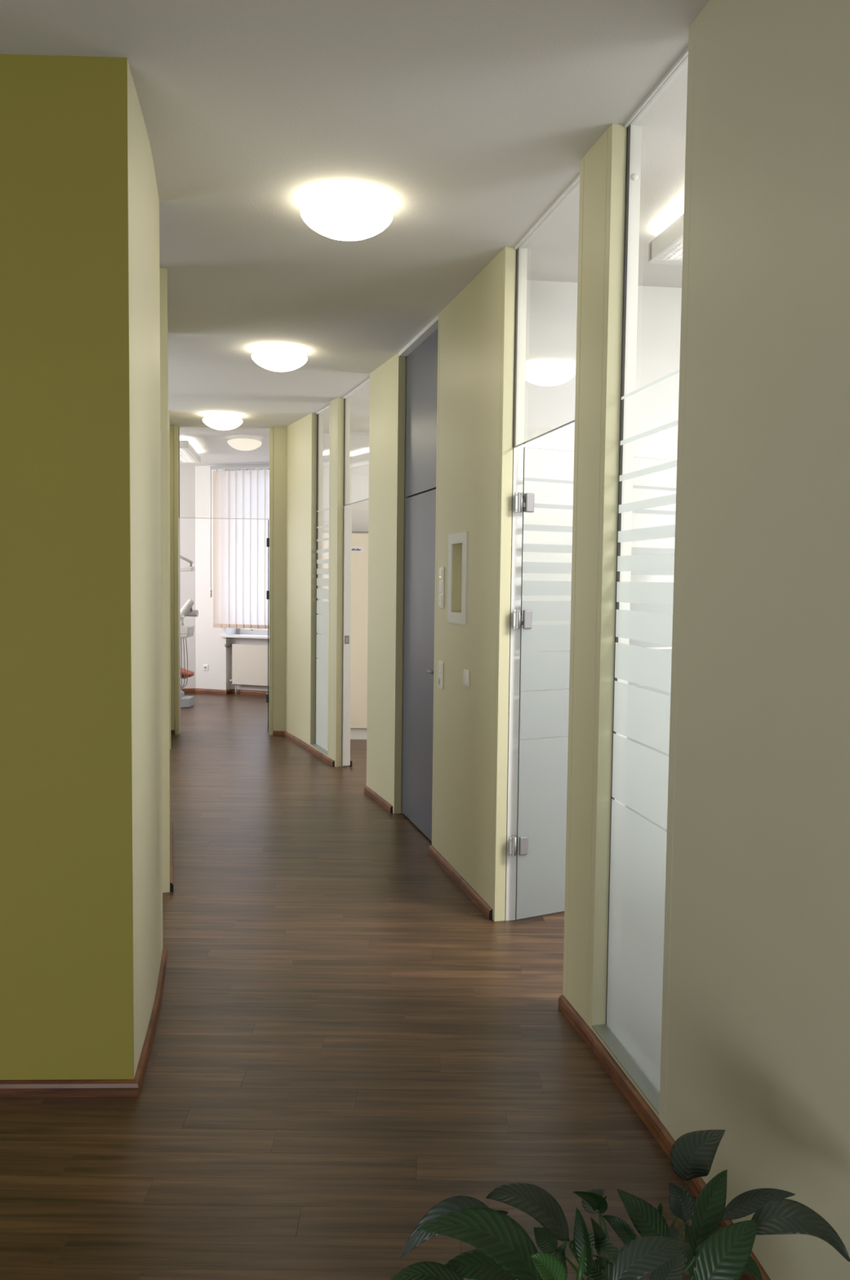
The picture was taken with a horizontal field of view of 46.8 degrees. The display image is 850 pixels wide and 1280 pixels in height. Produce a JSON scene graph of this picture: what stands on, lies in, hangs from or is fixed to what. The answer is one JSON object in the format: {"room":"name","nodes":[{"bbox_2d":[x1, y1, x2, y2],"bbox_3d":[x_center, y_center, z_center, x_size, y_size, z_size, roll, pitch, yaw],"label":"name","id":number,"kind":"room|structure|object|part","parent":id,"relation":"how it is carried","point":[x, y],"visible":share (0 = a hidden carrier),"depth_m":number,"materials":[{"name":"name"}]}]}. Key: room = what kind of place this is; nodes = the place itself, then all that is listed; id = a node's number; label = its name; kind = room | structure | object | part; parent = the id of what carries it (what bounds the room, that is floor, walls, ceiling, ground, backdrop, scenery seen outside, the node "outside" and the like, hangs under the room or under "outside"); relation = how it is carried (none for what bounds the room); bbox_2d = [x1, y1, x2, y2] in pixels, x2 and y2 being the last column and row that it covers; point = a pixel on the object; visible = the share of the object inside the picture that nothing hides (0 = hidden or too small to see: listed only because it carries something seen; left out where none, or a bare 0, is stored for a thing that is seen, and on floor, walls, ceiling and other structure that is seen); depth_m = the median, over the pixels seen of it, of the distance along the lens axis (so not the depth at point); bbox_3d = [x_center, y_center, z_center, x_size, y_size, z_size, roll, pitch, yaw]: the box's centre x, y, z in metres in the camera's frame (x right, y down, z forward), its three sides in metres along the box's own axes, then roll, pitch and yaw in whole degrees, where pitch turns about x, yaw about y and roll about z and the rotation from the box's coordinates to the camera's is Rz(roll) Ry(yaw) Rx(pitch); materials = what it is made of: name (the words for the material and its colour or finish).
{"room":"dental clinic","nodes":[
{"label":"dental clinic","id":0,"kind":"room"},
{"bbox_2d":[0,53,162,1079],"bbox_3d":[-3.193,-0.193,3.304,4.647,3.000,1.064,1,4,-2],"label":"wall","id":1,"kind":"structure","parent":0,"point":[66,916],"depth_m":2.86,"materials":[{"name":"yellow paint"}]},
{"bbox_2d":[0,946,167,1097],"bbox_3d":[-3.201,1.282,3.389,4.666,0.046,1.084,1,4,-2],"label":"baseboard","id":2,"kind":"structure","parent":1,"relation":"attached to","point":[78,1087],"depth_m":2.92,"materials":[{"name":"red wood"}]},
{"bbox_2d":[159,267,169,892],"bbox_3d":[-1.451,-0.297,5.330,0.122,3.000,1.256,0,4,-14],"label":"wall","id":3,"kind":"structure","parent":0,"point":[162,272],"depth_m":4.74,"materials":[{"name":"beige paint"}]},
{"bbox_2d":[160,431,162,718],"bbox_3d":[-1.171,-0.229,4.313,0.064,2.975,0.848,0,4,-13],"label":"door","id":4,"kind":"structure","parent":3,"relation":"in","point":[160,431],"depth_m":3.90,"materials":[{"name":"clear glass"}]},
{"bbox_2d":[169,821,173,892],"bbox_3d":[-1.402,1.177,5.438,0.018,0.046,1.256,0,4,-14],"label":"baseboard","id":5,"kind":"structure","parent":3,"relation":"attached to","point":[171,822],"depth_m":5.29,"materials":[{"name":"red wood"}]},
{"bbox_2d":[168,410,170,749],"bbox_3d":[-2.446,-0.543,9.120,0.120,3.000,0.843,0,4,-17],"label":"wall","id":6,"kind":"structure","parent":0,"point":[168,411],"depth_m":8.74,"materials":[{"name":"beige paint"}]},
{"bbox_2d":[169,425,180,734],"bbox_3d":[-2.573,-0.573,9.591,0.345,3.000,0.100,1,4,-3],"label":"wall","id":7,"kind":"structure","parent":0,"point":[175,562],"depth_m":9.55,"materials":[{"name":"beige paint"}]},
{"bbox_2d":[170,729,174,734],"bbox_3d":[-2.485,0.905,9.629,0.060,0.046,0.017,1,4,-3],"label":"baseboard","id":8,"kind":"structure","parent":7,"relation":"attached to","point":[172,731],"depth_m":9.62,"materials":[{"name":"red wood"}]},
{"bbox_3d":[-2.418,-0.570,9.574,0.038,3.000,0.050,0,4,-3],"label":"edge trim","id":9,"kind":"part","parent":7,"relation":"part of","materials":[{"name":"beige paint"}]},
{"bbox_2d":[177,426,269,519],"bbox_3d":[-1.949,-1.624,9.554,0.880,0.884,0.020,1,4,-3],"label":"window","id":10,"kind":"structure","parent":7,"relation":"in","point":[178,426],"depth_m":9.54,"materials":[{"name":"clear glass"}]},
{"bbox_3d":[-1.943,-2.059,9.522,0.880,0.010,0.008,1,4,-3],"label":"head trim","id":11,"kind":"part","parent":10,"relation":"part of","materials":[{"name":"white paint"}]},
{"bbox_2d":[179,465,195,688],"bbox_3d":[-4.314,-0.789,12.758,2.679,3.000,0.138,0,4,-15],"label":"wall","id":12,"kind":"structure","parent":0,"point":[187,473],"depth_m":12.99,"materials":[{"name":"white paint"}]},
{"bbox_2d":[180,688,231,694],"bbox_3d":[-3.998,0.681,12.840,2.897,0.062,0.254,0,4,-9],"label":"baseboard","id":13,"kind":"structure","parent":12,"relation":"attached to","point":[184,690],"depth_m":13.05,"materials":[{"name":"red wood"}]},
{"bbox_2d":[195,465,235,689],"bbox_3d":[-2.769,-0.794,13.135,0.487,3.000,0.380,2,4,20],"label":"wall","id":14,"kind":"structure","parent":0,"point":[211,650],"depth_m":12.98,"materials":[{"name":"white paint"}]},
{"bbox_2d":[202,664,208,671],"bbox_3d":[-2.914,0.367,13.045,0.081,0.081,0.014,2,4,20],"label":"wall socket","id":15,"kind":"object","parent":14,"relation":"attached to","point":[205,667],"visible":1,"depth_m":13.04,"materials":[{"name":"white plastic"}]},
{"bbox_2d":[209,463,269,629],"bbox_3d":[-1.966,-1.179,12.485,1.764,2.090,0.045,2,4,20],"label":"vertical blind","id":16,"kind":"object","parent":14,"relation":"attached to","point":[240,550],"visible":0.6,"depth_m":12.64,"materials":[{"name":"white fabric"}]},
{"bbox_3d":[-2.784,-1.395,12.765,0.023,1.625,0.008,3,4,32],"label":"pull cord","id":17,"kind":"part","parent":16,"relation":"part of","materials":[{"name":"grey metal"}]},
{"bbox_3d":[-1.962,-2.200,12.425,1.720,0.043,0.044,2,4,20],"label":"rail","id":18,"kind":"part","parent":16,"relation":"part of","materials":[{"name":"grey metal"}]},
{"bbox_2d":[226,463,268,470],"bbox_3d":[-1.828,-2.209,12.706,1.483,0.100,0.380,2,4,20],"label":"wall window","id":19,"kind":"structure","parent":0,"point":[258,464],"depth_m":12.68,"materials":[{"name":"white paint"}]},
{"bbox_2d":[231,637,269,691],"bbox_3d":[-1.838,0.352,12.921,1.483,0.760,0.260,2,4,20],"label":"wall","id":20,"kind":"structure","parent":0,"point":[233,640],"depth_m":12.96,"materials":[{"name":"white paint"}]},
{"bbox_2d":[220,634,269,639],"bbox_3d":[-1.888,-0.034,12.765,1.595,0.028,0.305,2,4,20],"label":"window sill","id":21,"kind":"structure","parent":20,"relation":"attached to","point":[243,636],"depth_m":12.83,"materials":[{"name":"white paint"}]},
{"bbox_2d":[224,643,269,693],"bbox_3d":[-1.984,0.399,12.777,1.342,0.671,0.143,2,4,18],"label":"radiator","id":22,"kind":"object","parent":20,"relation":"attached to","point":[249,662],"visible":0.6,"depth_m":12.84,"materials":[{"name":"white metal"}]},
{"bbox_3d":[-2.586,0.071,12.927,0.090,0.050,0.048,-2,4,-36],"label":"thermostat knob","id":23,"kind":"part","parent":22,"relation":"part of","materials":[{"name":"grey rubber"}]},
{"bbox_2d":[231,688,267,696],"bbox_3d":[-1.890,0.708,12.812,1.483,0.062,0.017,2,4,20],"label":"baseboard","id":24,"kind":"structure","parent":20,"relation":"attached to","point":[233,691],"depth_m":12.96,"materials":[{"name":"red wood"}]},
{"bbox_2d":[235,628,269,635],"bbox_3d":[-1.809,-1.111,12.861,1.483,2.112,0.096,2,4,20],"label":"window","id":25,"kind":"structure","parent":20,"relation":"attached to","point":[238,631],"depth_m":13.08,"materials":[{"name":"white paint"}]},
{"bbox_2d":[268,426,285,735],"bbox_3d":[-1.430,-0.562,9.626,0.165,3.000,0.101,1,4,9],"label":"wall","id":26,"kind":"structure","parent":0,"point":[277,434],"depth_m":9.57,"materials":[{"name":"beige paint"}]},
{"bbox_2d":[266,520,269,732],"bbox_3d":[-1.622,-0.159,10.149,0.028,2.103,0.882,0,4,-9],"label":"door","id":27,"kind":"structure","parent":26,"relation":"in","point":[268,538],"depth_m":9.72,"materials":[{"name":"clear glass"}]},
{"bbox_3d":[-1.619,-0.160,10.155,0.008,2.103,0.870,0,4,-9],"label":"glass","id":28,"kind":"part","parent":27,"relation":"part of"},
{"bbox_3d":[-1.497,-0.562,9.611,0.038,3.000,0.050,1,4,9],"label":"edge trim","id":29,"kind":"part","parent":26,"relation":"part of","materials":[{"name":"beige paint"}]},
{"bbox_2d":[284,413,322,745],"bbox_3d":[-1.137,-0.531,9.174,0.105,3.000,0.894,-1,4,-23],"label":"wall","id":30,"kind":"structure","parent":0,"point":[300,435],"depth_m":9.02,"materials":[{"name":"beige paint"}]},
{"bbox_2d":[272,730,334,766],"bbox_3d":[-1.081,0.966,8.907,0.107,0.046,1.738,-1,4,-25],"label":"baseboard","id":31,"kind":"structure","parent":30,"relation":"attached to","point":[295,740],"depth_m":8.91,"materials":[{"name":"red wood"}]},
{"bbox_3d":[-0.997,-0.504,8.768,0.052,3.000,0.034,-1,4,-22],"label":"edge trim","id":32,"kind":"part","parent":30,"relation":"part of","materials":[{"name":"beige paint"}]},
{"bbox_2d":[310,404,329,756],"bbox_3d":[-0.862,-0.485,8.486,0.100,3.000,0.590,-1,4,-21],"label":"window","id":33,"kind":"structure","parent":30,"relation":"in","point":[322,606],"depth_m":8.62,"materials":[{"name":"glass"}]},
{"bbox_3d":[-0.878,0.983,8.577,0.099,0.058,0.590,-1,4,-21],"label":"sill","id":34,"kind":"part","parent":33,"relation":"part of","materials":[{"name":"beige paint"}]},
{"bbox_3d":[-0.879,0.952,8.575,0.100,0.004,0.590,-1,4,-21],"label":"sill","id":35,"kind":"part","parent":33,"relation":"part of","materials":[{"name":"grey metal"}]},
{"bbox_3d":[-0.850,-1.977,8.392,0.008,0.010,0.590,-1,4,-21],"label":"head trim","id":36,"kind":"part","parent":33,"relation":"part of","materials":[{"name":"white paint"}]},
{"bbox_2d":[327,397,350,767],"bbox_3d":[-0.714,-0.460,8.111,0.101,3.000,0.223,-1,4,-23],"label":"wall","id":37,"kind":"structure","parent":0,"point":[336,508],"depth_m":8.04,"materials":[{"name":"beige paint"}]},
{"bbox_3d":[-0.773,-0.465,8.186,0.050,3.000,0.038,-1,4,-23],"label":"edge trim","id":38,"kind":"part","parent":37,"relation":"part of","materials":[{"name":"beige paint"}]},
{"bbox_3d":[-0.700,-0.454,8.016,0.050,3.000,0.038,-1,4,-23],"label":"edge trim","id":39,"kind":"part","parent":37,"relation":"part of","materials":[{"name":"beige paint"}]},
{"bbox_2d":[342,506,351,766],"bbox_3d":[-0.629,-0.017,8.044,0.079,2.125,0.044,0,4,-18],"label":"door","id":40,"kind":"structure","parent":37,"relation":"in","point":[346,761],"depth_m":8.02,"materials":[{"name":"white paint"}]},
{"bbox_3d":[-0.637,-0.002,8.020,0.038,0.068,0.002,0,4,-18],"label":"latch plate","id":41,"kind":"part","parent":40,"relation":"part of","materials":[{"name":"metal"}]},
{"bbox_2d":[322,431,368,531],"bbox_3d":[1.337,-0.546,9.904,5.340,3.000,0.100,1,4,0],"label":"wall","id":42,"kind":"structure","parent":0,"point":[358,441],"depth_m":9.79,"materials":[{"name":"white paint"}]},
{"bbox_2d":[0,0,709,466],"bbox_3d":[-0.728,-1.849,5.046,9.700,0.150,17.500,1,4,0],"label":"ceiling","id":43,"kind":"structure","parent":0,"point":[468,120],"depth_m":3.32,"materials":[{"name":"white paint"}]},
{"bbox_2d":[179,438,200,463],"bbox_3d":[-2.679,-2.095,10.862,0.260,0.122,1.384,0,4,-8],"label":"ceiling light","id":44,"kind":"object","parent":43,"relation":"attached to","point":[188,454],"visible":0.56,"depth_m":10.81,"materials":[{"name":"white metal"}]},
{"bbox_2d":[202,413,242,430],"bbox_3d":[-1.817,-1.953,8.828,0.356,0.134,0.356,1,4,0],"label":"ceiling lamp","id":45,"kind":"object","parent":43,"relation":"attached to","point":[220,421],"visible":1,"depth_m":8.72,"materials":[{"name":"white glass"}]},
{"bbox_2d":[251,345,307,372],"bbox_3d":[-0.928,-1.785,6.275,0.356,0.134,0.356,1,4,0],"label":"ceiling lamp","id":46,"kind":"object","parent":43,"relation":"attached to","point":[281,358],"visible":1,"depth_m":6.17,"materials":[{"name":"white glass"}]},
{"bbox_2d":[300,189,392,240],"bbox_3d":[-0.302,-1.625,3.798,0.356,0.134,0.356,1,4,0],"label":"ceiling lamp","id":47,"kind":"object","parent":43,"relation":"attached to","point":[341,215],"visible":1,"depth_m":3.70,"materials":[{"name":"white glass"}]},
{"bbox_2d":[648,213,684,265],"bbox_3d":[1.154,-1.595,3.496,0.240,0.122,1.274,0,4,-9],"label":"ceiling light","id":48,"kind":"object","parent":43,"relation":"attached to","point":[666,248],"visible":0.2,"depth_m":3.97,"materials":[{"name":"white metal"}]},
{"bbox_2d":[0,693,749,1279],"bbox_3d":[-0.765,1.280,5.239,9.700,0.120,17.500,1,4,0],"label":"floor","id":49,"kind":"structure","parent":0,"point":[346,1046],"depth_m":3.06,"materials":[{"name":"brown wood"}]},
{"bbox_2d":[179,555,198,707],"bbox_3d":[-3.761,-0.266,11.688,2.173,2.100,0.560,1,4,0],"label":"dental chair","id":50,"kind":"object","parent":49,"relation":"on","point":[186,630],"visible":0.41,"depth_m":11.53,"materials":[{"name":"white plastic"}]},
{"bbox_2d":[179,555,194,571],"bbox_3d":[-3.133,-0.305,11.636,0.797,2.000,0.140,1,4,0],"label":"light","id":51,"kind":"object","parent":50,"relation":"on","point":[190,568],"depth_m":11.55,"materials":[{"name":"grey plastic"}]},
{"bbox_3d":[-3.349,0.732,11.745,1.120,0.112,0.548,1,4,0],"label":"plate","id":52,"kind":"part","parent":50,"relation":"part of","materials":[{"name":"white plastic"}]},
{"bbox_3d":[-2.811,-0.349,11.490,0.223,0.267,0.092,0,4,-14],"label":"arm","id":53,"kind":"part","parent":50,"relation":"part of","materials":[{"name":"grey plastic"}]},
{"bbox_3d":[-3.554,0.334,11.796,1.500,0.193,0.400,1,4,0],"label":"seat","id":54,"kind":"part","parent":50,"relation":"part of","materials":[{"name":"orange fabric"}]},
{"bbox_2d":[180,623,194,639],"bbox_3d":[-2.972,-0.093,11.587,0.454,0.183,0.303,1,4,0],"label":"tray","id":55,"kind":"object","parent":50,"relation":"on","point":[186,630],"depth_m":11.44,"materials":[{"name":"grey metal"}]},
{"bbox_3d":[-3.086,-0.324,11.594,0.823,0.086,0.079,1,4,4],"label":"horizontal arm","id":56,"kind":"part","parent":50,"relation":"part of","materials":[{"name":"grey plastic"}]},
{"bbox_2d":[321,530,368,739],"bbox_3d":[-0.499,-0.049,9.624,1.204,1.998,0.468,1,4,0],"label":"tall cabinet","id":57,"kind":"object","parent":49,"relation":"on","point":[359,557],"visible":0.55,"depth_m":9.39,"materials":[{"name":"beige laminate"}]},
{"bbox_3d":[-0.488,-1.041,9.571,1.204,0.011,0.450,1,4,0],"label":"rail","id":58,"kind":"part","parent":57,"relation":"part of","materials":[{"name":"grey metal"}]},
{"bbox_2d":[390,1128,849,1279],"bbox_3d":[0.302,1.158,1.677,0.798,0.586,0.356,0,4,-15],"label":"potted plant","id":59,"kind":"object","parent":49,"relation":"on","point":[504,1251],"visible":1,"depth_m":1.60,"materials":[{"name":"green plant"}]},
{"bbox_2d":[366,352,408,813],"bbox_3d":[-0.251,-0.370,6.748,0.101,3.000,0.700,-1,4,-19],"label":"wall","id":60,"kind":"structure","parent":0,"point":[388,382],"depth_m":6.61,"materials":[{"name":"beige paint"}]},
{"bbox_2d":[342,377,369,506],"bbox_3d":[-0.503,-1.487,7.476,0.020,0.867,0.976,0,4,-18],"label":"window","id":61,"kind":"structure","parent":60,"relation":"in","point":[368,380],"depth_m":7.92,"materials":[{"name":"clear glass"}]},
{"bbox_3d":[-0.503,-1.915,7.448,0.008,0.010,0.976,0,4,-18],"label":"head trim","id":62,"kind":"part","parent":61,"relation":"part of","materials":[{"name":"white paint"}]},
{"bbox_2d":[364,785,392,813],"bbox_3d":[-0.329,1.103,6.837,0.017,0.046,0.674,-1,4,-19],"label":"baseboard","id":63,"kind":"structure","parent":60,"relation":"attached to","point":[368,791],"depth_m":6.79,"materials":[{"name":"red wood"}]},
{"bbox_3d":[-0.169,-0.350,6.427,0.050,3.000,0.038,-1,4,-19],"label":"edge trim","id":64,"kind":"part","parent":60,"relation":"part of","materials":[{"name":"beige paint"}]},
{"bbox_2d":[431,246,527,921],"bbox_3d":[0.243,-0.253,4.943,0.101,3.000,1.148,0,4,-14],"label":"wall","id":65,"kind":"structure","parent":0,"point":[479,471],"depth_m":4.64,"materials":[{"name":"beige paint"}]},
{"bbox_2d":[398,315,438,841],"bbox_3d":[-0.017,-0.319,5.957,0.099,3.000,0.949,0,4,-15],"label":"door","id":66,"kind":"structure","parent":65,"relation":"in","point":[420,353],"depth_m":6.00,"materials":[{"name":"grey paint"}]},
{"bbox_3d":[0.001,-1.804,5.865,0.099,0.024,0.949,0,4,-15],"label":"head trim","id":67,"kind":"part","parent":66,"relation":"part of","materials":[{"name":"white paint"}]},
{"bbox_3d":[0.008,-1.342,5.897,0.028,0.894,0.925,0,4,-15],"label":"panel","id":68,"kind":"part","parent":66,"relation":"part of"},
{"bbox_3d":[0.047,0.183,5.630,0.047,0.018,0.115,0,4,-15],"label":"handle","id":69,"kind":"part","parent":66,"relation":"part of","materials":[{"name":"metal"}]},
{"bbox_3d":[0.084,-0.288,5.474,0.050,3.000,0.038,0,4,-14],"label":"edge trim","id":70,"kind":"part","parent":65,"relation":"part of","materials":[{"name":"beige paint"}]},
{"bbox_2d":[438,660,443,689],"bbox_3d":[0.084,0.191,5.350,0.014,0.152,0.081,0,4,-14],"label":"light switch","id":71,"kind":"object","parent":65,"relation":"attached to","point":[440,663],"visible":1,"depth_m":5.33,"materials":[{"name":"white plastic"}]},
{"bbox_2d":[438,675,441,686],"bbox_3d":[0.080,0.226,5.351,0.005,0.055,0.055,0,4,-14],"label":"socket","id":72,"kind":"object","parent":71,"relation":"attached to","point":[439,677],"depth_m":5.34,"materials":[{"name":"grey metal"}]},
{"bbox_2d":[438,566,444,608],"bbox_3d":[0.096,-0.283,5.297,0.015,0.220,0.107,0,4,-14],"label":"light switch","id":73,"kind":"object","parent":65,"relation":"attached to","point":[441,586],"visible":1,"depth_m":5.30,"materials":[{"name":"white plastic"}]},
{"bbox_2d":[447,531,467,624],"bbox_3d":[0.188,-0.316,5.045,0.056,0.462,0.336,0,4,-14],"label":"wall niche","id":74,"kind":"object","parent":65,"relation":"attached to","point":[457,542],"visible":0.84,"depth_m":5.13,"materials":[{"name":"white paint"}]},
{"bbox_2d":[428,844,492,919],"bbox_3d":[0.165,1.220,5.035,0.017,0.046,1.118,0,4,-14],"label":"baseboard","id":75,"kind":"structure","parent":65,"relation":"attached to","point":[450,870],"depth_m":4.92,"materials":[{"name":"red wood"}]},
{"bbox_2d":[462,669,469,686],"bbox_3d":[0.203,0.188,4.872,0.014,0.081,0.081,0,4,-14],"label":"light switch","id":76,"kind":"object","parent":65,"relation":"attached to","point":[466,673],"visible":1,"depth_m":4.85,"materials":[{"name":"white plastic"}]},
{"bbox_3d":[0.353,-0.218,4.400,0.050,3.000,0.038,0,4,-14],"label":"edge trim","id":77,"kind":"part","parent":65,"relation":"part of","materials":[{"name":"beige paint"}]},
{"bbox_2d":[508,447,675,919],"bbox_3d":[0.799,0.202,4.596,0.926,2.123,0.030,-1,4,-28],"label":"door","id":78,"kind":"structure","parent":65,"relation":"in","point":[540,842],"depth_m":4.47,"materials":[{"name":"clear glass"}]},
{"bbox_3d":[0.385,0.931,4.430,0.013,0.086,0.005,-1,4,-28],"label":"jamb plate","id":79,"kind":"part","parent":78,"relation":"part of","materials":[{"name":"grey metal"}]},
{"bbox_3d":[0.397,-0.092,4.367,0.013,0.086,0.005,-1,4,-28],"label":"jamb plate","id":80,"kind":"part","parent":78,"relation":"part of","materials":[{"name":"grey metal"}]},
{"bbox_3d":[0.403,-0.608,4.335,0.013,0.086,0.005,-1,4,-28],"label":"jamb plate","id":81,"kind":"part","parent":78,"relation":"part of","materials":[{"name":"grey metal"}]},
{"bbox_2d":[516,280,681,873],"bbox_3d":[2.157,-0.241,5.110,3.734,3.000,0.102,0,4,-7],"label":"wall","id":82,"kind":"structure","parent":0,"point":[551,310],"depth_m":4.84,"materials":[{"name":"white paint"}]},
{"bbox_2d":[562,123,641,1029],"bbox_3d":[0.597,-0.151,3.360,0.100,3.000,0.286,0,4,-12],"label":"wall","id":83,"kind":"structure","parent":0,"point":[602,169],"depth_m":3.26,"materials":[{"name":"beige paint"}]},
{"bbox_2d":[512,174,579,448],"bbox_3d":[0.487,-1.253,3.877,0.020,0.867,0.907,0,4,-12],"label":"window","id":84,"kind":"structure","parent":83,"relation":"in","point":[576,180],"depth_m":4.29,"materials":[{"name":"clear glass"}]},
{"bbox_3d":[0.487,-1.681,3.849,0.008,0.010,0.907,0,4,-12],"label":"head trim","id":85,"kind":"part","parent":84,"relation":"part of","materials":[{"name":"white paint"}]},
{"bbox_3d":[0.492,-1.255,3.878,0.008,0.862,0.901,0,4,-12],"label":"glass pane","id":86,"kind":"part","parent":84,"relation":"part of","materials":[{"name":"clear glass"}]},
{"bbox_3d":[0.547,-0.159,3.476,0.050,3.000,0.038,0,4,-12],"label":"edge trim","id":87,"kind":"part","parent":83,"relation":"part of","materials":[{"name":"beige paint"}]},
{"bbox_3d":[0.597,-0.144,3.233,0.050,3.000,0.038,0,4,-12],"label":"edge trim","id":88,"kind":"part","parent":83,"relation":"part of","materials":[{"name":"beige paint"}]},
{"bbox_2d":[658,0,849,1279],"bbox_3d":[0.854,0.084,-0.403,0.208,3.000,6.188,1,4,-1],"label":"wall","id":89,"kind":"structure","parent":0,"point":[755,1024],"depth_m":2.18,"materials":[{"name":"beige paint"}]},
{"bbox_2d":[591,47,688,1118],"bbox_3d":[0.674,-0.125,2.947,0.100,3.000,0.554,0,4,-10],"label":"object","id":90,"kind":"structure","parent":89,"relation":"in","point":[631,1033],"depth_m":3.03,"materials":[{"name":"white glass"}]},
{"bbox_3d":[0.657,1.343,3.037,0.099,0.058,0.554,0,4,-10],"label":"sill","id":91,"kind":"part","parent":90,"relation":"part of","materials":[{"name":"beige paint"}]},
{"bbox_3d":[0.657,1.312,3.035,0.100,0.004,0.554,0,4,-10],"label":"sill","id":92,"kind":"part","parent":90,"relation":"part of","materials":[{"name":"grey metal"}]},
{"bbox_3d":[0.686,-1.617,2.854,0.008,0.010,0.554,0,4,-10],"label":"head trim","id":93,"kind":"part","parent":90,"relation":"part of","materials":[{"name":"white paint"}]},
{"bbox_2d":[558,995,770,1279],"bbox_3d":[0.728,1.470,1.092,0.178,0.046,5.001,0,4,-4],"label":"baseboard","id":94,"kind":"structure","parent":89,"relation":"attached to","point":[645,1113],"depth_m":2.93,"materials":[{"name":"red wood"}]},
{"bbox_3d":[0.726,-0.107,2.656,0.100,3.000,0.039,0,4,-10],"label":"edge trim","id":95,"kind":"part","parent":89,"relation":"part of","materials":[{"name":"beige paint"}]}
]}

